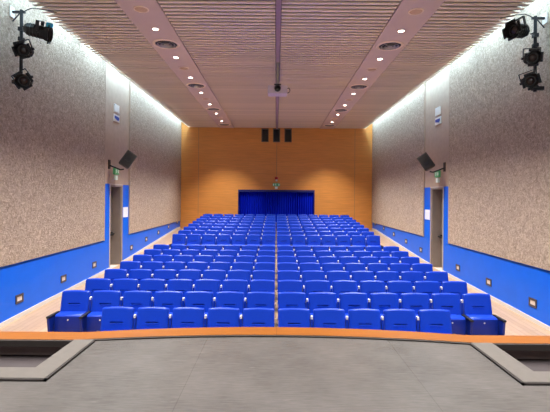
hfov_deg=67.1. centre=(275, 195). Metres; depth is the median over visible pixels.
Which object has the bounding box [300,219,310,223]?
seat
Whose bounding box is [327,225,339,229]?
seat
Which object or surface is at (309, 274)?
seat
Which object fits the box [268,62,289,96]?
projector
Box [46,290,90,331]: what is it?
seat
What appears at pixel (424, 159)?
loudspeaker
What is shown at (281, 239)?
seat
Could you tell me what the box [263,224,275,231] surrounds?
seat
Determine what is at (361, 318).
seat
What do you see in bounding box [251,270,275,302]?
seat
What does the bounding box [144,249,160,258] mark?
seat
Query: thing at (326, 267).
seat
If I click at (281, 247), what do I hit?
seat
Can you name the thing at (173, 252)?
seat
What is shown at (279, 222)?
seat
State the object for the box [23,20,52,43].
spotlight
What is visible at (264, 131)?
window
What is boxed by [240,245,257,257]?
seat
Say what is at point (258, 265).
seat
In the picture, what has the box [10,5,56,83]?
pole
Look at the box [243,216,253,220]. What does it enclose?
seat
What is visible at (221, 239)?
seat
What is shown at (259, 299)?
seat
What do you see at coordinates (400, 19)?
trim
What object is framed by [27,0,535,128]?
ceiling
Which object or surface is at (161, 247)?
seat
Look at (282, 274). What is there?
seat
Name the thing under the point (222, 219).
seat
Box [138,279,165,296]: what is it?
seat
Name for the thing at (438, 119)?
wall sign
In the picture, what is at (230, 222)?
seat
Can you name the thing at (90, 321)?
seat
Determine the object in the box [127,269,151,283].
seat
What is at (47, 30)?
hood
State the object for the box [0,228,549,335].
floor
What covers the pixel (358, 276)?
seat
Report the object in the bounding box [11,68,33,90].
spotlight
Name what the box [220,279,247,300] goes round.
seat
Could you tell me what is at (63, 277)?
step light
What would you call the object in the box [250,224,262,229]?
seat
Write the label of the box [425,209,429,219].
notice
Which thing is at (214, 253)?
seat
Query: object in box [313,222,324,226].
seat
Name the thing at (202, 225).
seat
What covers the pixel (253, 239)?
seat
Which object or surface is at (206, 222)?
seat
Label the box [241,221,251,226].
seat
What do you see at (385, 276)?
seat
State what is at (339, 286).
seat
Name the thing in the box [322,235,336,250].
seat
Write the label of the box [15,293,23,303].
step light
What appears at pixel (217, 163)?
wall
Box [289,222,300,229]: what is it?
seat
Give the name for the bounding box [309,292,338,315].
seat
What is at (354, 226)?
seat
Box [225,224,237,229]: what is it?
seat
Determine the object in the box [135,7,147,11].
grille
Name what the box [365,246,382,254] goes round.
seat
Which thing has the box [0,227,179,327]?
baseboard
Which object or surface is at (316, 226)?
seat
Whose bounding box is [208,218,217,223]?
seat
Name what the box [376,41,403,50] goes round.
air vent
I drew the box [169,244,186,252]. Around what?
seat
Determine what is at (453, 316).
seat cushion
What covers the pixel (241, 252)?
seat
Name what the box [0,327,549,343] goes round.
trim
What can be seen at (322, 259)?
seat
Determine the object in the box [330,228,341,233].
seat
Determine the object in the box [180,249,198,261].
seat
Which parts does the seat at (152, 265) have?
backrest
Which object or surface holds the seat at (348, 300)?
on the floor at (34, 321)
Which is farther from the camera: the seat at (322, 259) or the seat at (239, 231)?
the seat at (239, 231)
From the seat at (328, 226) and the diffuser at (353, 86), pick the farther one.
the seat at (328, 226)
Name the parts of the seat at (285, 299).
backrest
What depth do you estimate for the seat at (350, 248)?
12.64 m
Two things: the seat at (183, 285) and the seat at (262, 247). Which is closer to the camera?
the seat at (183, 285)
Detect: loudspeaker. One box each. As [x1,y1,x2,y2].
[119,150,136,168]
[133,6,148,12]
[178,66,188,69]
[367,68,376,71]
[408,8,423,14]
[417,152,434,170]
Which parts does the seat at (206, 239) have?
backrest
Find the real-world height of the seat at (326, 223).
0.831 m
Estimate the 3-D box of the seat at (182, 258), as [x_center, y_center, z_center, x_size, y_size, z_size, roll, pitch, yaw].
[-2.454,1.959,10.677,0.538,0.831,0.454,0,0,0]
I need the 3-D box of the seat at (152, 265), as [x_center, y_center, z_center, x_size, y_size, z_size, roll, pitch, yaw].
[-2.994,1.983,9.777,0.538,0.831,0.454,0,0,0]
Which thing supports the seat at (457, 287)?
on the floor at (34, 321)
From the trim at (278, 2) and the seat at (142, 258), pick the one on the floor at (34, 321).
the seat at (142, 258)
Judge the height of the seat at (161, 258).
0.831 m
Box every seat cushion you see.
[55,311,85,315]
[87,311,101,316]
[451,314,464,319]
[466,314,496,319]
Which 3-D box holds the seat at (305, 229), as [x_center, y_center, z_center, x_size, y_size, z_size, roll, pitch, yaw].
[1.384,1.694,16.607,0.538,0.831,0.454,0,0,0]
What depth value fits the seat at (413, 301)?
7.23 m
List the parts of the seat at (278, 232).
backrest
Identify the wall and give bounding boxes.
[0,0,181,322]
[180,122,371,229]
[372,0,549,325]
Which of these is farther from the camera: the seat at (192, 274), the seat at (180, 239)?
the seat at (180, 239)
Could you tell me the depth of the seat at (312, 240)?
14.95 m
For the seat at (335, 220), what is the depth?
19.48 m
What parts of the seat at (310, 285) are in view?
backrest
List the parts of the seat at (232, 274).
backrest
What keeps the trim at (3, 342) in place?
attached to the stage
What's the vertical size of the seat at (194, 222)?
0.831 m
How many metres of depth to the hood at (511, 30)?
7.80 m
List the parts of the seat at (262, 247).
backrest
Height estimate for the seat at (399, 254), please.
0.831 m
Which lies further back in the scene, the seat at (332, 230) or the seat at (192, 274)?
the seat at (332, 230)
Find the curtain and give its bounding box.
[238,190,314,222]
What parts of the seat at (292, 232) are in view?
backrest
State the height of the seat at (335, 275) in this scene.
0.831 m
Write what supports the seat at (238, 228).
on the floor at (34, 321)
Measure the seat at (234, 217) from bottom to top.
0.831 m
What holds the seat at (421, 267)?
on the floor at (34, 321)
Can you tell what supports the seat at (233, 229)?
on the floor at (34, 321)
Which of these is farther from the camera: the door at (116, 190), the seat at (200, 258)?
the door at (116, 190)
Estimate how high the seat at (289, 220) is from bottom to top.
0.831 m
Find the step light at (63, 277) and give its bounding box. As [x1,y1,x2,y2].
[61,274,66,282]
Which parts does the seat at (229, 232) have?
backrest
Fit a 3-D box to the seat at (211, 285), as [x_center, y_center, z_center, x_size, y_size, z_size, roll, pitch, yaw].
[-1.375,2.053,7.977,0.538,0.831,0.454,0,0,0]
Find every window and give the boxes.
[261,128,268,141]
[273,128,279,141]
[284,128,291,141]
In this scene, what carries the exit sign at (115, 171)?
attached to the wall at (59, 135)
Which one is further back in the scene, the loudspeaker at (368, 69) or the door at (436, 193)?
the door at (436, 193)
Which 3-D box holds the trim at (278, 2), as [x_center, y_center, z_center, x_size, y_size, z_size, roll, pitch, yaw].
[0.049,-3.642,9.099,0.100,0.115,26.198,0,0,0]
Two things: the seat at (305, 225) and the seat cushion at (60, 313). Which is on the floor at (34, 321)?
the seat at (305, 225)
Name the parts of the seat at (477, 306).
backrest, seat, armrest, panel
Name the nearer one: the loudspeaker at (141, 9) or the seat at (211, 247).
the loudspeaker at (141, 9)
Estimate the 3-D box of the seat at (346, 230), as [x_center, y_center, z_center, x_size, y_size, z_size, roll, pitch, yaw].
[3.004,1.707,16.607,0.538,0.831,0.454,0,0,0]
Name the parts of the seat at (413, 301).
backrest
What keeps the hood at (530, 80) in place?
attached to the spotlight at (530, 80)
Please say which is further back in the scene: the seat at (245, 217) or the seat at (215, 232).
the seat at (245, 217)
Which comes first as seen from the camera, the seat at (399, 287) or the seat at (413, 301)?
the seat at (413, 301)
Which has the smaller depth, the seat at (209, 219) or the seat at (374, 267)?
the seat at (374, 267)
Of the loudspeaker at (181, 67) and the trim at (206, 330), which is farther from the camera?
the loudspeaker at (181, 67)
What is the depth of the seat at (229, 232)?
15.87 m
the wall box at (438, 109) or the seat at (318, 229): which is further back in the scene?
the seat at (318, 229)
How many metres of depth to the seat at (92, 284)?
8.13 m
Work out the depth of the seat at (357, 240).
14.95 m
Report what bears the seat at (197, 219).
on the floor at (34, 321)
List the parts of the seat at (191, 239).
backrest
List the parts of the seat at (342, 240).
backrest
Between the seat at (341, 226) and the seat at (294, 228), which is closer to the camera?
the seat at (294, 228)
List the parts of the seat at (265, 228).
backrest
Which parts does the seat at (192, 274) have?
backrest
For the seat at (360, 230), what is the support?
on the floor at (34, 321)
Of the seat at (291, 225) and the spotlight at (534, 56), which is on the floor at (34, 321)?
the seat at (291, 225)
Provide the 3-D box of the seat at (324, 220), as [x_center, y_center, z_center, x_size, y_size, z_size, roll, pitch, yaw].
[2.466,1.508,19.307,0.538,0.831,0.454,0,0,0]
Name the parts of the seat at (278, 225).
backrest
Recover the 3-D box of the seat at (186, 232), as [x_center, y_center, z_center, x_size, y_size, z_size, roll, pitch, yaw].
[-3.532,1.720,15.707,0.538,0.831,0.454,0,0,0]
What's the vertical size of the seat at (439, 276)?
0.831 m
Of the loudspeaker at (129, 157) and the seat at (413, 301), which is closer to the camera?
the seat at (413, 301)
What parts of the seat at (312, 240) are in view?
backrest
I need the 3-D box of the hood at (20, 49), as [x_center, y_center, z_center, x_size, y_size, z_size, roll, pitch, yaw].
[-4.561,-2.626,7.468,0.246,0.246,0.086,-16,17,-9]
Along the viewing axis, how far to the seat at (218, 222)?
18.57 m
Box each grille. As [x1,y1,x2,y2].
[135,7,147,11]
[409,9,421,13]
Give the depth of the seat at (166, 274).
9.04 m
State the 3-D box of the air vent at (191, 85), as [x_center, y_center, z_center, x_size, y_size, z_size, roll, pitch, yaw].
[-2.626,-3.624,13.650,0.636,0.030,0.636,0,0,0]
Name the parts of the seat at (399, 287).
backrest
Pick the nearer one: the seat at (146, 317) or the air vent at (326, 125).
the seat at (146, 317)
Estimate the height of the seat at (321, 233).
0.831 m
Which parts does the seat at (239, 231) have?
backrest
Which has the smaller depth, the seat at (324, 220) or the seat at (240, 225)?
the seat at (240, 225)
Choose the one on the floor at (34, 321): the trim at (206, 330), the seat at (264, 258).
the seat at (264, 258)
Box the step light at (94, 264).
[92,261,96,268]
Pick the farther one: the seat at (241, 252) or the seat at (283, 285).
the seat at (241, 252)
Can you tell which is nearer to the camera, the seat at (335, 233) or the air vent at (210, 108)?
the seat at (335, 233)
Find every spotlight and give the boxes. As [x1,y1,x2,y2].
[11,39,34,59]
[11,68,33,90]
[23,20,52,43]
[502,16,529,40]
[518,69,541,90]
[521,47,543,66]
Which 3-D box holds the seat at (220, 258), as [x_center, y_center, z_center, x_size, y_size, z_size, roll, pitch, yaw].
[-1.374,1.967,10.677,0.538,0.831,0.454,0,0,0]
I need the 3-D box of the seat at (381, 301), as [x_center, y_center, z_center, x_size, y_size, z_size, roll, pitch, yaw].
[1.921,2.109,7.077,0.538,0.831,0.454,0,0,0]
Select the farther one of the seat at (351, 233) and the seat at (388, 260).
the seat at (351, 233)
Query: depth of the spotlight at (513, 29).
7.78 m
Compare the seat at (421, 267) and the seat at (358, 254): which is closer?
the seat at (421, 267)
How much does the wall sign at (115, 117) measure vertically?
0.220 m
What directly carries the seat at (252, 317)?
on the floor at (34, 321)
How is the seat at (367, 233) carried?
on the floor at (34, 321)
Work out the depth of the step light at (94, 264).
11.71 m
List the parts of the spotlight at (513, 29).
gel frame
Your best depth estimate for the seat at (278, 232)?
15.87 m
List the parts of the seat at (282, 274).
backrest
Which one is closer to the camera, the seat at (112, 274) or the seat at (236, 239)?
the seat at (112, 274)
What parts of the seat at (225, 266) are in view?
backrest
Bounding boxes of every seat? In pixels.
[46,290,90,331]
[79,290,120,331]
[85,278,110,297]
[96,306,133,331]
[104,269,126,287]
[110,278,137,297]
[120,261,140,273]
[120,290,151,327]
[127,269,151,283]
[133,254,151,265]
[133,307,168,329]
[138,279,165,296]
[140,261,162,278]
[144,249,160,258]
[151,255,171,265]
[151,269,175,289]
[151,291,182,327]
[153,244,168,252]
[161,249,179,258]
[163,261,184,276]
[165,279,192,297]
[169,234,185,247]
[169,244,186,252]
[169,307,203,327]
[172,255,192,265]
[176,269,200,290]
[178,230,190,236]
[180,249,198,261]
[182,291,212,319]
[183,227,195,232]
[184,234,200,248]
[185,261,207,274]
[187,245,204,252]
[188,224,199,228]
[191,230,204,243]
[192,221,202,225]
[193,255,212,269]
[193,279,219,297]
[196,218,206,223]
[196,227,208,232]
[199,249,217,261]
[200,224,211,228]
[200,234,215,247]
[201,269,225,290]
[203,221,214,226]
[204,307,238,326]
[205,230,218,243]
[205,245,221,253]
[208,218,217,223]
[208,262,229,279]
[209,227,221,233]
[212,224,224,229]
[213,291,243,326]
[214,255,233,266]
[215,221,226,225]
[215,234,230,248]
[218,250,236,259]
[219,218,229,223]
[219,230,232,243]
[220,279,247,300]
[222,227,235,233]
[222,245,239,253]
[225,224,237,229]
[226,270,249,292]
[229,221,238,225]
[230,234,245,249]
[230,262,252,280]
[232,216,242,220]
[233,230,246,243]
[234,255,254,276]
[236,227,248,234]
[237,250,255,268]
[238,224,249,229]
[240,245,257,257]
[240,308,273,326]
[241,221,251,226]
[242,291,275,326]
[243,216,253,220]
[245,234,260,248]
[246,279,275,326]
[249,227,261,237]
[249,231,260,243]
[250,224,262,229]
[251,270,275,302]
[252,262,275,290]
[253,221,263,225]
[254,255,275,280]
[256,250,275,271]
[258,245,275,265]
[260,235,275,258]
[262,227,275,241]
[262,231,275,246]
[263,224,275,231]
[264,221,275,224]
[276,221,288,233]
[276,224,288,237]
[276,227,289,241]
[276,231,290,246]
[276,235,291,258]
[276,245,294,266]
[276,250,295,277]
[276,256,297,289]
[276,262,299,299]
[276,270,302,311]
[276,280,304,326]
[277,292,307,326]
[278,308,312,327]
[288,219,299,223]
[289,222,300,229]
[290,224,301,227]
[290,227,302,233]
[291,231,305,244]
[292,235,306,254]
[295,245,311,253]
[296,250,314,259]
[298,256,317,267]
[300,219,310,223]
[300,262,321,274]
[301,222,312,226]
[302,224,314,231]
[302,270,326,287]
[304,228,316,233]
[305,231,318,240]
[305,280,331,308]
[307,235,321,250]
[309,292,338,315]
[311,219,321,223]
[312,246,329,255]
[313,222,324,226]
[313,308,347,328]
[315,225,326,229]
[315,250,333,262]
[317,228,329,233]
[318,256,338,270]
[319,231,332,244]
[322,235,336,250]
[322,263,344,278]
[323,219,332,223]
[325,222,336,227]
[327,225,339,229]
[327,270,351,292]
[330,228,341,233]
[330,246,347,255]
[332,280,359,308]
[333,231,346,240]
[334,219,344,223]
[334,251,352,259]
[337,222,348,226]
[337,235,351,249]
[339,256,359,267]
[339,292,369,328]
[340,225,352,230]
[344,228,355,233]
[345,263,366,279]
[347,231,360,237]
[348,246,365,255]
[348,308,383,329]
[349,222,359,226]
[351,271,375,291]
[352,235,366,249]
[353,225,363,230]
[353,251,371,260]
[357,228,368,233]
[360,256,379,267]
[360,280,386,308]
[361,231,373,238]
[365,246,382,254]
[366,235,383,249]
[367,263,389,275]
[370,292,400,321]
[372,251,390,262]
[376,271,400,292]
[380,256,400,267]
[383,246,398,254]
[383,309,418,331]
[387,281,414,308]
[390,263,411,275]
[391,251,408,260]
[401,257,419,267]
[401,271,425,290]
[401,293,431,331]
[412,263,432,276]
[414,281,442,304]
[418,309,454,333]
[425,271,448,286]
[431,293,473,334]
[442,281,467,313]
[462,293,506,334]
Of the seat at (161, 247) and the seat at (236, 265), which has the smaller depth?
the seat at (236, 265)
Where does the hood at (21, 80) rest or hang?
attached to the spotlight at (21, 80)
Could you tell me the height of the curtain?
2.098 m
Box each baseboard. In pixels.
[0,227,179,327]
[372,228,549,330]
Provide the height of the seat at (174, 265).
0.831 m
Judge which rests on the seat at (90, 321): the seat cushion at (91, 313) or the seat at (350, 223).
the seat cushion at (91, 313)
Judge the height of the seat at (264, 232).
0.831 m
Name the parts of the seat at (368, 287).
backrest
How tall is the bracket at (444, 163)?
0.321 m
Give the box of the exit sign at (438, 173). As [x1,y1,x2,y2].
[435,171,440,182]
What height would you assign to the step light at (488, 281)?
0.170 m
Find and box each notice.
[123,207,127,216]
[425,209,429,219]
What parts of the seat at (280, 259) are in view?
backrest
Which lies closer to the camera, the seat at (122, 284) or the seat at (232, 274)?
the seat at (122, 284)
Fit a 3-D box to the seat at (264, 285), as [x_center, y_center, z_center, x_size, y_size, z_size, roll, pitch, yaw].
[-0.282,2.062,7.977,0.563,0.831,0.454,0,0,0]
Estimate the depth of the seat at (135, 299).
7.23 m
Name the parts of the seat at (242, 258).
backrest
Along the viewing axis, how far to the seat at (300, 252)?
11.74 m
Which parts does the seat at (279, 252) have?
backrest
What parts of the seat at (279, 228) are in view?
backrest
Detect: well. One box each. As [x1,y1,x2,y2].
[0,347,62,366]
[505,351,549,370]
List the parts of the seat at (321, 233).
backrest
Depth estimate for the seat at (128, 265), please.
9.94 m
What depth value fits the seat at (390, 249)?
12.65 m
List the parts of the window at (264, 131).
pane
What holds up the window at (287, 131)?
in the wall at (217, 163)
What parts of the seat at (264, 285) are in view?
backrest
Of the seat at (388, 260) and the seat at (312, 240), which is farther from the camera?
the seat at (312, 240)
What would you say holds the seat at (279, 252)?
on the floor at (34, 321)
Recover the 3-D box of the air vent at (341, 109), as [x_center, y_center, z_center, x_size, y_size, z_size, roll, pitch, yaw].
[2.724,-3.581,17.370,0.636,0.030,0.636,0,0,0]
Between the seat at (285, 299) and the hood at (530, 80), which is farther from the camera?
the hood at (530, 80)
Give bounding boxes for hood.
[13,42,29,57]
[14,73,29,87]
[43,26,52,41]
[503,21,519,38]
[524,74,539,87]
[526,50,541,64]
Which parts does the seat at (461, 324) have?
backrest, seat, armrest, panel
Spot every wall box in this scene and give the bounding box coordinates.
[114,104,118,113]
[435,106,440,115]
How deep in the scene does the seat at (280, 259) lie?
10.84 m
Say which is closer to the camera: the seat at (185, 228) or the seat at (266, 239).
the seat at (266, 239)
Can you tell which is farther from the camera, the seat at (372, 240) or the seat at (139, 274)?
the seat at (372, 240)
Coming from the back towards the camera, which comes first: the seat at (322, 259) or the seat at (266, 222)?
the seat at (266, 222)
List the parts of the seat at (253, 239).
backrest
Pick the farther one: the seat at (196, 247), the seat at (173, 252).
the seat at (196, 247)
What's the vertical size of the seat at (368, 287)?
0.831 m
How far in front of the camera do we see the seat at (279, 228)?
16.77 m
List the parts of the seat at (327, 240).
backrest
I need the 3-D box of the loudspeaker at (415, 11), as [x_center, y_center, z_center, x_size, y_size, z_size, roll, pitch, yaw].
[2.724,-3.588,8.080,0.296,0.016,0.296,0,0,0]
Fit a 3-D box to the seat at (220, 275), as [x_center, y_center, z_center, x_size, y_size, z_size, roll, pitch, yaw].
[-1.374,2.024,8.877,0.538,0.831,0.454,0,0,0]
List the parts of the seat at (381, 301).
backrest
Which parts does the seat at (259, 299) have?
backrest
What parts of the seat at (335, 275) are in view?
backrest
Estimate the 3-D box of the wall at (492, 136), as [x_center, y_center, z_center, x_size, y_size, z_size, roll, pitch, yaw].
[5.401,-0.732,9.300,0.550,7.210,26.600,0,0,0]
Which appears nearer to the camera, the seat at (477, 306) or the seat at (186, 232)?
the seat at (477, 306)
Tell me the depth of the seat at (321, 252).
11.74 m
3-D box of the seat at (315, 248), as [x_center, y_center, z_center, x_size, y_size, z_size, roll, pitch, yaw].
[1.383,1.933,12.477,0.538,0.831,0.454,0,0,0]
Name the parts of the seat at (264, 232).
backrest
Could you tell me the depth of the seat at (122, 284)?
8.14 m
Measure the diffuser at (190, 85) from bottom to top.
0.026 m
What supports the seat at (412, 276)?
on the floor at (34, 321)
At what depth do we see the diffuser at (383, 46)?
9.94 m
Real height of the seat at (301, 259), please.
0.831 m
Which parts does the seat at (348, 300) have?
backrest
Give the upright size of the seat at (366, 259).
0.831 m
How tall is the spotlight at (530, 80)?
0.413 m
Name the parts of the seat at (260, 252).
backrest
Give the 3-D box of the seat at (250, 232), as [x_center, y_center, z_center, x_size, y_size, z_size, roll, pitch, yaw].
[-0.832,1.741,15.707,0.538,0.831,0.454,0,0,0]
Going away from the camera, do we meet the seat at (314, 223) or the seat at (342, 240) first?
the seat at (342, 240)
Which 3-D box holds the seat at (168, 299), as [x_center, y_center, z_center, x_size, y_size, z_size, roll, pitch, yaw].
[-1.915,2.078,7.077,0.538,0.831,0.454,0,0,0]
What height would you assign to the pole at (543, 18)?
1.534 m
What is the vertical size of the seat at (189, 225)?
0.831 m
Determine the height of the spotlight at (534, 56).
0.362 m
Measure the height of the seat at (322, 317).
0.831 m
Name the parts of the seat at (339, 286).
backrest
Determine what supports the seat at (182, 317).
on the floor at (34, 321)
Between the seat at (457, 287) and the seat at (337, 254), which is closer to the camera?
the seat at (457, 287)
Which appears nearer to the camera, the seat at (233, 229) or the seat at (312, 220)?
the seat at (233, 229)
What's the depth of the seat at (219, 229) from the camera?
16.78 m
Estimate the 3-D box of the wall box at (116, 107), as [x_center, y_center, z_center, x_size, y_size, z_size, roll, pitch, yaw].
[-5.083,-2.786,13.235,0.050,0.250,0.370,0,0,0]
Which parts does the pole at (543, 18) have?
arm, wall plate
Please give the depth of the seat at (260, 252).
11.74 m
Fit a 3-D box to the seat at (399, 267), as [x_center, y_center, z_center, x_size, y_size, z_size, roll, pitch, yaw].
[3.002,2.031,9.777,0.538,0.831,0.454,0,0,0]
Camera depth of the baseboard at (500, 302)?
9.77 m
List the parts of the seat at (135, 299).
backrest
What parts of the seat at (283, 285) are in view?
backrest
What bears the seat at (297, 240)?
on the floor at (34, 321)
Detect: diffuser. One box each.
[157,41,175,47]
[189,84,202,87]
[352,85,364,88]
[380,43,398,49]
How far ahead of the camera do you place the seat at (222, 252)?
11.74 m
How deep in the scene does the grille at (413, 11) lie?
8.07 m
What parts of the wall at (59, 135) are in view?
textured panel, textured panel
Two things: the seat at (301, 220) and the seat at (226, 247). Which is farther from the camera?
the seat at (301, 220)
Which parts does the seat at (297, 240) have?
backrest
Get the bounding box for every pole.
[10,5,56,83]
[500,12,546,91]
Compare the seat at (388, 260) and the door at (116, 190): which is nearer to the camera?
the seat at (388, 260)
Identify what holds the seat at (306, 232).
on the floor at (34, 321)
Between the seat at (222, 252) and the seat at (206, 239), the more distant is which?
the seat at (206, 239)
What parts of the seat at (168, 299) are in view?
backrest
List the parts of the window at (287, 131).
pane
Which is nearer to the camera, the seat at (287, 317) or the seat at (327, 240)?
the seat at (287, 317)
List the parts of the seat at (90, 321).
panel, armrest, seat, backrest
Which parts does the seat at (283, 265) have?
backrest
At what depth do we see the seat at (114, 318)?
6.33 m
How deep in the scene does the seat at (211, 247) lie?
12.64 m
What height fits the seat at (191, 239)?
0.831 m
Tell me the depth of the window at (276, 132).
22.32 m
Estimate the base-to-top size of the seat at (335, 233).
0.831 m
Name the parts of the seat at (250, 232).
backrest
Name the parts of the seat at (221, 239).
backrest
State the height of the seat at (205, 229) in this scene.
0.831 m
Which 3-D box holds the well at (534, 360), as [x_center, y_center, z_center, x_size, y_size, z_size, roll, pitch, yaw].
[3.276,2.052,4.080,2.155,0.849,1.040,0,0,0]
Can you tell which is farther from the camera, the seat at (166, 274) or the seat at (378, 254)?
the seat at (378, 254)
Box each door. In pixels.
[109,184,122,268]
[430,186,443,270]
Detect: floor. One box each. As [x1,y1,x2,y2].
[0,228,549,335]
[0,337,549,411]
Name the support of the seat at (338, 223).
on the floor at (34, 321)
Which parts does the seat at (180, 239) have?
backrest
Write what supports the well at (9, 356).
attached to the stage
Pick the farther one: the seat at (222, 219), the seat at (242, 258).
the seat at (222, 219)
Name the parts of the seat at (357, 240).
backrest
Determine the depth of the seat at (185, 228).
16.77 m
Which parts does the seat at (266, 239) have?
backrest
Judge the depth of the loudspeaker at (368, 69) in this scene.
11.77 m
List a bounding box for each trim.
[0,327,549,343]
[0,335,549,350]
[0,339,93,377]
[114,0,233,127]
[276,0,280,128]
[320,0,444,128]
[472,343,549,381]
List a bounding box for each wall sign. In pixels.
[113,113,119,122]
[435,116,440,124]
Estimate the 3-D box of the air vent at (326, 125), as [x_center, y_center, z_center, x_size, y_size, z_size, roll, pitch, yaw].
[2.724,-3.581,21.090,0.636,0.030,0.636,0,0,0]
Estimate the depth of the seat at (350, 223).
18.57 m
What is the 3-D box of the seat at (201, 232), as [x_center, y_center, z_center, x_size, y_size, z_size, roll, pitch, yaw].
[-2.992,1.724,15.707,0.538,0.831,0.454,0,0,0]
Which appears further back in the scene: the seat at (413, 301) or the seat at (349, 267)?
the seat at (349, 267)
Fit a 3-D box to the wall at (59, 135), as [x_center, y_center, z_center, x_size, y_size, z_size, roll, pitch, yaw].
[-5.349,-0.818,9.300,0.550,7.210,26.600,0,0,0]
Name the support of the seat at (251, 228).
on the floor at (34, 321)
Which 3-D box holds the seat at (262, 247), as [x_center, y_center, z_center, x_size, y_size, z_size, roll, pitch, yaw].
[-0.281,1.919,12.477,0.563,0.831,0.454,0,0,0]
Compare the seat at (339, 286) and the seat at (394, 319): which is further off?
the seat at (339, 286)
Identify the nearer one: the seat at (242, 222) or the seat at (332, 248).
the seat at (332, 248)
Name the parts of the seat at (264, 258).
backrest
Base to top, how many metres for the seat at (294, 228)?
0.831 m
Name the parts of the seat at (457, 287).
backrest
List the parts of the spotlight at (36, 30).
gel frame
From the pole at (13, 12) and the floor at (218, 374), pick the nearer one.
the floor at (218, 374)
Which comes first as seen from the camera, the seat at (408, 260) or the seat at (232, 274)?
the seat at (232, 274)
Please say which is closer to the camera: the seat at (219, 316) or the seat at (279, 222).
the seat at (219, 316)
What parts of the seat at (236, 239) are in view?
backrest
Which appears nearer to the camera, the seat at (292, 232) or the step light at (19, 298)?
the step light at (19, 298)
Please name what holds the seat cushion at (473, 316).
on the seat at (477, 306)
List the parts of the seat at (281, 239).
backrest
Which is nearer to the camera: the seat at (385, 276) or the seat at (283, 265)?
the seat at (385, 276)
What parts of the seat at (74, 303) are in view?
panel, armrest, seat, backrest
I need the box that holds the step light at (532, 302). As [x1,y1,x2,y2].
[529,297,536,308]
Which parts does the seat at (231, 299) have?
backrest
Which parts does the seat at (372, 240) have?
backrest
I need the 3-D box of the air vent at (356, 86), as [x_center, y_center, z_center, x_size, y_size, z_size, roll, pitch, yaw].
[2.724,-3.581,13.650,0.636,0.030,0.636,0,0,0]
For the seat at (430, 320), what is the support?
on the floor at (34, 321)
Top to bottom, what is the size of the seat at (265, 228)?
0.831 m
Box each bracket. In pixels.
[108,160,123,169]
[430,162,445,172]
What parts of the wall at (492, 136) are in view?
textured panel, textured panel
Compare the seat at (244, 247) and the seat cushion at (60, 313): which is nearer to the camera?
the seat cushion at (60, 313)
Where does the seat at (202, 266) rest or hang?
on the floor at (34, 321)
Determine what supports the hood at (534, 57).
attached to the spotlight at (534, 56)
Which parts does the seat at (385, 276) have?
backrest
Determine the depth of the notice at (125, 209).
14.10 m
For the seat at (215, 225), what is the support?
on the floor at (34, 321)
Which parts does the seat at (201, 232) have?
backrest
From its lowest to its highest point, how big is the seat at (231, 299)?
0.831 m
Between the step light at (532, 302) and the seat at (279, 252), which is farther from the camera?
the seat at (279, 252)
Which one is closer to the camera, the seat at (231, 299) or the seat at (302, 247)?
the seat at (231, 299)
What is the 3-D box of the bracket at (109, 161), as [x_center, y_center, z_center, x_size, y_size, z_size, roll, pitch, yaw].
[-4.904,-0.949,12.730,0.455,0.321,0.121,0,0,-3]
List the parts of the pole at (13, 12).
wall plate, arm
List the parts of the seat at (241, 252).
backrest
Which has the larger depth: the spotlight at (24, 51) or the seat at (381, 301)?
the spotlight at (24, 51)
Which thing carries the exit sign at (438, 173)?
attached to the wall at (492, 136)
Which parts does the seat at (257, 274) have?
backrest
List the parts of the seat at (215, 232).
backrest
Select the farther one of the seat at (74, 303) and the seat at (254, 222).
the seat at (254, 222)
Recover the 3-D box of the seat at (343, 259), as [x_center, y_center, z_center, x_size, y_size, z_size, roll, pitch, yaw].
[1.922,1.994,10.677,0.538,0.831,0.454,0,0,0]
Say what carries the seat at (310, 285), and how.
on the floor at (34, 321)
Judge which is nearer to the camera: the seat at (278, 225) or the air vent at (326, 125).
the seat at (278, 225)
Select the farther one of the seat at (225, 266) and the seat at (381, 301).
the seat at (225, 266)
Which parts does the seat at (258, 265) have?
backrest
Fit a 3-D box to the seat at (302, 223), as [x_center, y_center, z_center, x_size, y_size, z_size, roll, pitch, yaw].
[1.385,1.564,18.407,0.538,0.831,0.454,0,0,0]
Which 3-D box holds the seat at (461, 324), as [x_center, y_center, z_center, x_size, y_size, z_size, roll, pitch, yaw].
[3.001,2.118,7.077,0.538,0.831,0.454,0,0,0]
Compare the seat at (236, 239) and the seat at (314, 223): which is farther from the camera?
the seat at (314, 223)
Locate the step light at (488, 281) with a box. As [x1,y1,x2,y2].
[486,278,491,286]
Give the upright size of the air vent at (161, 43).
0.030 m
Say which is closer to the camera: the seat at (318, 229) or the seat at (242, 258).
the seat at (242, 258)
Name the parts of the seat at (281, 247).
backrest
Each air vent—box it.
[152,39,179,48]
[186,83,205,87]
[206,107,220,110]
[323,124,335,126]
[333,108,348,111]
[349,84,368,89]
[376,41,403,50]
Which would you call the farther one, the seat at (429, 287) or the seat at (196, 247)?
the seat at (196, 247)
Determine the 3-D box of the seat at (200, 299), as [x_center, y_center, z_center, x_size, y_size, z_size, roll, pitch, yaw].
[-1.375,2.083,7.077,0.538,0.831,0.454,0,0,0]
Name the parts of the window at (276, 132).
pane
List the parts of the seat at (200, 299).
backrest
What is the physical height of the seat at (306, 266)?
0.831 m
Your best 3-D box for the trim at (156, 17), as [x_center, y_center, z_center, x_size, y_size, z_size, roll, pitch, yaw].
[-2.623,-3.690,9.099,0.775,0.102,26.198,0,0,0]
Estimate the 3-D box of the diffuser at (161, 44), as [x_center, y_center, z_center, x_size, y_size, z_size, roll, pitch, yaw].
[-2.626,-3.622,9.930,0.432,0.026,0.432,0,0,0]
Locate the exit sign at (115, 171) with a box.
[113,168,118,179]

